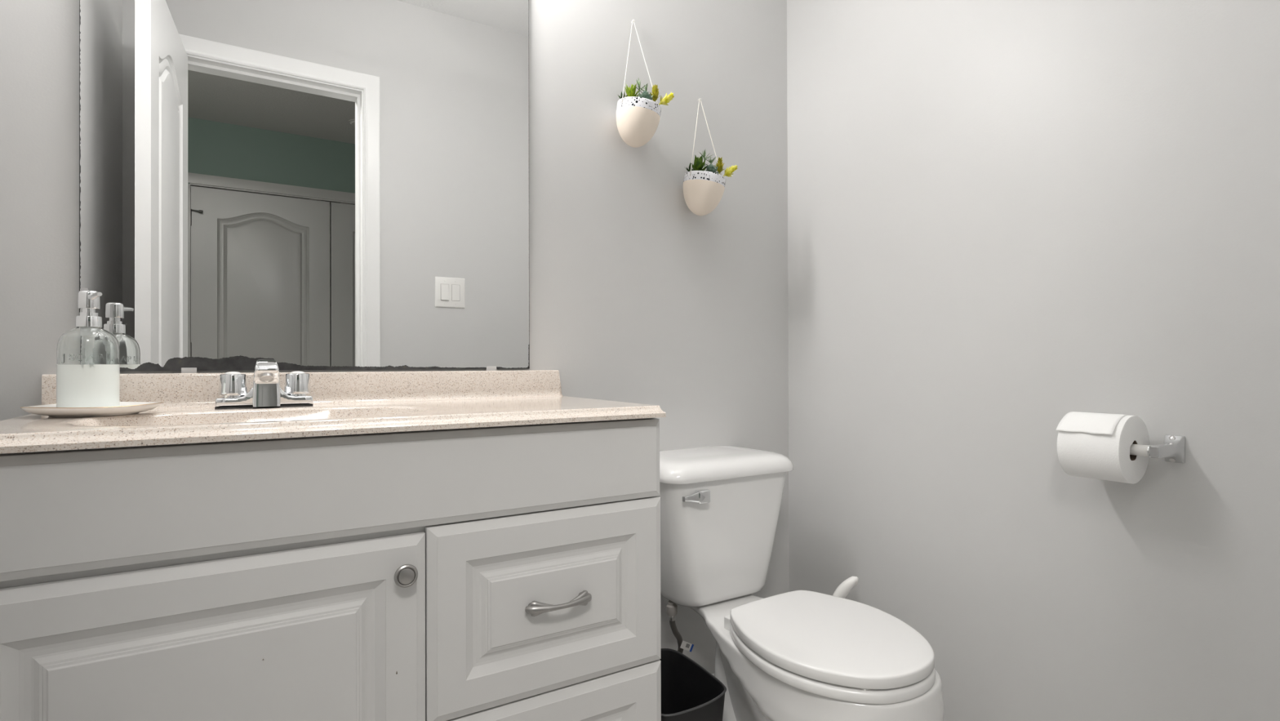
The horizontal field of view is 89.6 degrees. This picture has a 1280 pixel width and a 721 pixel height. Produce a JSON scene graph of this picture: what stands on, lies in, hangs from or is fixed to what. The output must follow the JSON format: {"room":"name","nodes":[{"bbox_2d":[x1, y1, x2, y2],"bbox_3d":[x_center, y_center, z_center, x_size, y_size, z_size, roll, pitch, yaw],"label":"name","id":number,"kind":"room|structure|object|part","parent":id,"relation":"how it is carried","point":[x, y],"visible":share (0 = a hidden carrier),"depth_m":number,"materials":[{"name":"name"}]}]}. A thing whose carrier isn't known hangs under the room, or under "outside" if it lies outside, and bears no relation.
{"room":"bathroom","nodes":[
{"label":"bathroom","id":0,"kind":"room"},
{"bbox_2d":[0,0,789,673],"bbox_3d":[-0.328,-0.272,1.523,1.949,2.440,0.100,0,0,-31],"label":"wall","id":1,"kind":"structure","parent":0,"point":[637,295],"depth_m":1.64,"materials":[{"name":"grey paint"}]},
{"bbox_2d":[41,369,562,408],"bbox_3d":[-0.581,0.056,1.290,0.920,0.068,0.032,0,0,-31],"label":"backsplash","id":2,"kind":"structure","parent":1,"relation":"attached to","point":[175,390],"depth_m":1.30,"materials":[{"name":"beige stone"}]},
{"bbox_2d":[79,0,529,371],"bbox_3d":[-0.601,-0.447,1.293,0.801,0.932,0.005,0,0,-31],"label":"vanity mirror","id":3,"kind":"object","parent":1,"relation":"attached to","point":[298,184],"visible":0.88,"depth_m":1.26,"materials":[{"name":"silver glass"}]},
{"bbox_2d":[80,287,88,290],"bbox_3d":[-0.934,-0.114,1.084,0.009,0.015,0.003,0,0,-31],"label":"mirror clip","id":4,"kind":"object","parent":3,"relation":"attached to","point":[82,288],"visible":0.42,"depth_m":1.08,"materials":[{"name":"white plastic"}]},
{"bbox_2d":[181,367,196,373],"bbox_3d":[-0.812,0.018,1.161,0.023,0.010,0.010,0,0,-31],"label":"mirror clip","id":5,"kind":"object","parent":3,"relation":"attached to","point":[184,370],"visible":1,"depth_m":1.16,"materials":[{"name":"white plastic"}]},
{"bbox_2d":[484,366,496,370],"bbox_3d":[-0.336,0.018,1.452,0.023,0.010,0.010,0,0,-31],"label":"mirror clip","id":6,"kind":"object","parent":3,"relation":"attached to","point":[488,368],"visible":1,"depth_m":1.45,"materials":[{"name":"white plastic"}]},
{"bbox_2d":[786,0,1279,720],"bbox_3d":[0.846,-0.276,1.373,0.100,2.440,1.380,0,0,-31],"label":"wall","id":7,"kind":"structure","parent":0,"point":[1007,219],"depth_m":1.32,"materials":[{"name":"grey paint"}]},
{"bbox_2d":[1129,434,1185,462],"bbox_3d":[0.864,0.155,1.167,0.083,0.047,0.172,0,0,-31],"label":"paper holder","id":8,"kind":"object","parent":7,"relation":"attached to","point":[1173,447],"visible":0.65,"depth_m":1.11,"materials":[{"name":"silver metal"}]},
{"bbox_2d":[1055,411,1149,483],"bbox_3d":[0.833,0.154,1.160,0.118,0.119,0.100,0,0,-31],"label":"toilet paper","id":9,"kind":"object","parent":8,"relation":"hanging from","point":[1091,445],"visible":0.97,"depth_m":1.13,"materials":[{"name":"white paper"}]},
{"bbox_3d":[0.901,0.154,1.106,0.083,0.047,0.028,0,0,-31],"label":"post","id":10,"kind":"part","parent":8,"relation":"part of","materials":[{"name":"silver metal"}]},
{"bbox_3d":[0.689,0.977,-0.265,3.100,0.080,4.200,0,0,-31],"label":"floor","id":11,"kind":"structure","parent":0,"visible":0},
{"bbox_2d":[0,417,661,720],"bbox_3d":[-0.464,0.525,1.102,0.936,0.842,0.467,0,0,-31],"label":"vanity cabinet","id":12,"kind":"object","parent":11,"relation":"on","point":[509,572],"visible":1,"depth_m":0.89,"materials":[{"name":"white paint"}]},
{"bbox_3d":[-0.541,0.547,0.826,0.517,0.580,0.019,0,0,-31],"label":"door","id":13,"kind":"part","parent":12,"relation":"part of","materials":[{"name":"white paint"}]},
{"bbox_2d":[0,369,666,453],"bbox_3d":[-0.470,0.114,1.107,0.931,0.184,0.458,0,0,-31],"label":"countertop","id":14,"kind":"structure","parent":12,"relation":"on","point":[345,402],"depth_m":1.10,"materials":[{"name":"beige stone"}]},
{"bbox_2d":[20,401,163,417],"bbox_3d":[-0.840,0.075,0.995,0.169,0.017,0.156,0,0,-31],"label":"plate","id":15,"kind":"object","parent":14,"relation":"on","point":[125,407],"visible":0.92,"depth_m":0.95,"materials":[{"name":"white ceramic"}]},
{"bbox_2d":[56,290,119,407],"bbox_3d":[-0.855,-0.016,0.999,0.075,0.185,0.076,0,0,-10],"label":"soap dispenser","id":16,"kind":"object","parent":15,"relation":"on","point":[88,354],"visible":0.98,"depth_m":0.97,"materials":[{"name":"clear glass"}]},
{"bbox_2d":[56,326,119,364],"bbox_3d":[-0.855,-0.029,0.999,0.075,0.069,0.075,0,0,-31],"label":"bottle","id":17,"kind":"object","parent":16,"relation":"on","point":[79,344],"depth_m":0.97,"materials":[{"name":"clear glass"}]},
{"bbox_3d":[-0.831,-0.098,0.982,0.041,0.011,0.010,0,0,36],"label":"spout","id":18,"kind":"part","parent":16,"relation":"part of","materials":[{"name":"silver metal"}]},
{"bbox_2d":[75,408,422,426],"bbox_3d":[-0.574,0.146,0.999,0.456,0.118,0.270,0,0,-31],"label":"basin","id":19,"kind":"object","parent":14,"relation":"in","point":[238,415],"depth_m":1.08,"materials":[{"name":"white ceramic"}]},
{"bbox_2d":[214,359,313,408],"bbox_3d":[-0.672,0.041,1.158,0.153,0.085,0.093,0,0,-31],"label":"faucet","id":20,"kind":"object","parent":14,"relation":"on","point":[266,391],"visible":1,"depth_m":1.14,"materials":[{"name":"silver metal"}]},
{"bbox_3d":[-0.726,0.045,1.149,0.045,0.042,0.045,0,0,-31],"label":"handle","id":21,"kind":"part","parent":20,"relation":"part of","materials":[{"name":"silver metal"}]},
{"bbox_3d":[-0.670,0.040,1.155,0.043,0.082,0.085,0,0,-31],"label":"spout","id":22,"kind":"part","parent":20,"relation":"part of","materials":[{"name":"silver metal"}]},
{"bbox_3d":[-0.639,0.045,1.202,0.045,0.042,0.045,0,0,-31],"label":"handle","id":23,"kind":"part","parent":20,"relation":"part of","materials":[{"name":"silver metal"}]},
{"bbox_3d":[-0.338,0.308,0.927,0.033,0.033,0.023,0,0,-31],"label":"knob","id":24,"kind":"part","parent":12,"relation":"part of","materials":[{"name":"silver metal"}]},
{"bbox_3d":[-0.141,0.397,1.071,0.417,0.295,0.019,0,0,-31],"label":"drawer","id":25,"kind":"part","parent":12,"relation":"part of","materials":[{"name":"white paint"}]},
{"bbox_3d":[-0.140,0.693,1.069,0.417,0.290,0.019,0,0,-31],"label":"drawer","id":26,"kind":"part","parent":12,"relation":"part of","materials":[{"name":"white paint"}]},
{"bbox_3d":[-0.130,0.395,1.050,0.118,0.025,0.028,0,0,-31],"label":"pull handle","id":27,"kind":"part","parent":12,"relation":"part of","materials":[{"name":"silver metal"}]},
{"bbox_2d":[659,648,726,720],"bbox_3d":[0.053,0.805,1.350,0.194,0.282,0.261,0,0,-31],"label":"waste bin","id":28,"kind":"object","parent":11,"relation":"on","point":[689,691],"visible":0.56,"depth_m":1.42,"materials":[{"name":"black plastic"}]},
{"bbox_2d":[656,445,944,720],"bbox_3d":[0.309,0.590,1.429,0.397,0.710,0.720,0,0,-31],"label":"toilet","id":29,"kind":"object","parent":11,"relation":"on","point":[796,655],"visible":0.94,"depth_m":1.40,"materials":[{"name":"white ceramic"}]},
{"bbox_2d":[666,600,693,653],"bbox_3d":[0.076,0.697,1.632,0.077,0.214,0.122,0,0,-31],"label":"supply hose","id":30,"kind":"object","parent":29,"relation":"attached to","point":[672,607],"visible":0.65,"depth_m":1.58,"materials":[{"name":"grey plastic"}]},
{"bbox_3d":[0.129,0.313,1.479,0.072,0.030,0.019,0,0,-31],"label":"flush lever","id":31,"kind":"part","parent":29,"relation":"part of","materials":[{"name":"silver metal"}]},
{"bbox_3d":[0.184,0.431,1.634,0.372,0.316,0.190,0,0,-31],"label":"tank","id":32,"kind":"part","parent":29,"relation":"part of","materials":[{"name":"white ceramic"}]},
{"bbox_3d":[0.181,0.259,1.639,0.397,0.044,0.231,0,0,-31],"label":"tank lid","id":33,"kind":"part","parent":29,"relation":"part of","materials":[{"name":"white ceramic"}]},
{"bbox_3d":[0.385,0.578,1.302,0.349,0.021,0.408,0,0,-31],"label":"seat","id":34,"kind":"part","parent":29,"relation":"part of","materials":[{"name":"white plastic"}]},
{"bbox_3d":[0.385,0.552,1.302,0.347,0.023,0.406,0,0,-31],"label":"lid","id":35,"kind":"part","parent":29,"relation":"part of","materials":[{"name":"white plastic"}]},
{"bbox_2d":[832,575,858,598],"bbox_3d":[0.476,0.742,1.636,0.108,0.408,0.132,0,0,-31],"label":"toilet brush","id":36,"kind":"object","parent":11,"relation":"on","point":[845,587],"visible":0.21,"depth_m":1.60,"materials":[{"name":"white plastic"}]},
{"bbox_3d":[-0.019,-0.868,1.650,0.005,0.005,0.013,0,0,-31],"label":"nail","id":37,"kind":"object","parent":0,"visible":0},
{"bbox_2d":[616,20,661,147],"bbox_3d":[-0.003,-0.700,1.595,0.114,0.342,0.112,0,0,-31],"label":"wall planter","id":38,"kind":"object","parent":37,"relation":"hanging from","point":[637,118],"visible":1,"depth_m":1.56,"materials":[{"name":"beige ceramic"}]},
{"bbox_2d":[617,91,627,98],"bbox_3d":[-0.012,-0.644,1.601,0.096,0.037,0.025,0,0,-31],"label":"succulent","id":39,"kind":"object","parent":38,"relation":"on","point":[621,94],"visible":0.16,"depth_m":1.58,"materials":[{"name":"green plant"}]},
{"bbox_2d":[624,83,639,97],"bbox_3d":[-0.019,-0.650,1.573,0.039,0.054,0.042,0,0,8],"label":"succulent","id":40,"kind":"object","parent":38,"relation":"in","point":[629,91],"visible":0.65,"depth_m":1.56,"materials":[{"name":"green plant"}]},
{"bbox_3d":[-0.004,-0.572,1.595,0.110,0.086,0.110,0,0,-31],"label":"pot","id":41,"kind":"part","parent":38,"relation":"part of","materials":[{"name":"beige ceramic"}]},
{"bbox_2d":[631,78,648,94],"bbox_3d":[0.003,-0.664,1.591,0.059,0.073,0.029,0,0,-31],"label":"succulent","id":42,"kind":"object","parent":38,"relation":"in","point":[638,82],"visible":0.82,"depth_m":1.60,"materials":[{"name":"green plant"}]},
{"bbox_3d":[-0.013,-0.740,1.612,0.113,0.260,0.068,0,0,-31],"label":"hanging cord","id":43,"kind":"part","parent":38,"relation":"part of","materials":[{"name":"white fabric"}]},
{"bbox_2d":[637,83,652,94],"bbox_3d":[0.019,-0.658,1.595,0.050,0.061,0.028,0,0,-41],"label":"succulent","id":44,"kind":"object","parent":38,"relation":"in","point":[646,87],"visible":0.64,"depth_m":1.60,"materials":[{"name":"green plant"}]},
{"bbox_2d":[637,90,653,100],"bbox_3d":[0.013,-0.640,1.570,0.040,0.033,0.041,0,0,-14],"label":"succulent","id":45,"kind":"object","parent":38,"relation":"on","point":[646,95],"visible":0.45,"depth_m":1.56,"materials":[{"name":"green plant"}]},
{"bbox_2d":[649,84,660,101],"bbox_3d":[0.036,-0.653,1.589,0.029,0.052,0.031,0,0,-31],"label":"succulent","id":46,"kind":"object","parent":38,"relation":"in","point":[655,91],"visible":0.97,"depth_m":1.58,"materials":[{"name":"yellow plant"}]},
{"bbox_2d":[658,92,674,105],"bbox_3d":[0.064,-0.647,1.599,0.044,0.042,0.028,0,0,3],"label":"succulent","id":47,"kind":"object","parent":38,"relation":"in","point":[666,99],"visible":1,"depth_m":1.59,"materials":[{"name":"yellow plant"}]},
{"bbox_3d":[0.162,-0.711,1.759,0.005,0.005,0.013,0,0,-31],"label":"nail","id":48,"kind":"object","parent":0,"visible":0},
{"bbox_2d":[683,98,725,215],"bbox_3d":[0.170,-0.548,1.700,0.114,0.332,0.112,0,0,-31],"label":"wall planter","id":49,"kind":"object","parent":48,"relation":"hanging from","point":[703,190],"visible":1,"depth_m":1.66,"materials":[{"name":"beige ceramic"}]},
{"bbox_2d":[684,162,692,171],"bbox_3d":[0.160,-0.498,1.706,0.094,0.038,0.029,0,0,-31],"label":"succulent","id":50,"kind":"object","parent":49,"relation":"in","point":[690,165],"visible":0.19,"depth_m":1.68,"materials":[{"name":"green plant"}]},
{"bbox_2d":[690,154,707,170],"bbox_3d":[0.152,-0.505,1.675,0.045,0.057,0.043,0,0,-21],"label":"succulent","id":51,"kind":"object","parent":49,"relation":"on","point":[698,165],"visible":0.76,"depth_m":1.67,"materials":[{"name":"green plant"}]},
{"bbox_3d":[0.168,-0.425,1.699,0.110,0.086,0.110,0,0,-31],"label":"pot","id":52,"kind":"part","parent":49,"relation":"part of","materials":[{"name":"beige ceramic"}]},
{"bbox_2d":[698,149,711,170],"bbox_3d":[0.176,-0.517,1.692,0.048,0.073,0.034,0,0,-9],"label":"succulent","id":53,"kind":"object","parent":49,"relation":"in","point":[704,153],"visible":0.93,"depth_m":1.70,"materials":[{"name":"green plant"}]},
{"bbox_3d":[0.160,-0.589,1.717,0.114,0.250,0.068,0,0,-31],"label":"hanging cord","id":54,"kind":"part","parent":49,"relation":"part of","materials":[{"name":"white fabric"}]},
{"bbox_2d":[705,155,716,167],"bbox_3d":[0.190,-0.510,1.701,0.055,0.058,0.025,0,0,-11],"label":"succulent","id":55,"kind":"object","parent":49,"relation":"in","point":[710,161],"visible":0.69,"depth_m":1.70,"materials":[{"name":"green plant"}]},
{"bbox_2d":[706,163,718,173],"bbox_3d":[0.185,-0.493,1.676,0.038,0.033,0.044,0,0,18],"label":"succulent","id":56,"kind":"object","parent":49,"relation":"in","point":[711,168],"visible":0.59,"depth_m":1.67,"materials":[{"name":"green plant"}]},
{"bbox_2d":[713,156,725,173],"bbox_3d":[0.209,-0.508,1.694,0.031,0.054,0.029,0,0,10],"label":"succulent","id":57,"kind":"object","parent":49,"relation":"in","point":[719,164],"visible":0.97,"depth_m":1.69,"materials":[{"name":"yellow plant"}]},
{"bbox_2d":[723,164,737,177],"bbox_3d":[0.237,-0.499,1.702,0.028,0.039,0.045,0,0,43],"label":"succulent","id":58,"kind":"object","parent":49,"relation":"in","point":[728,172],"visible":0.99,"depth_m":1.70,"materials":[{"name":"yellow plant"}]}
]}

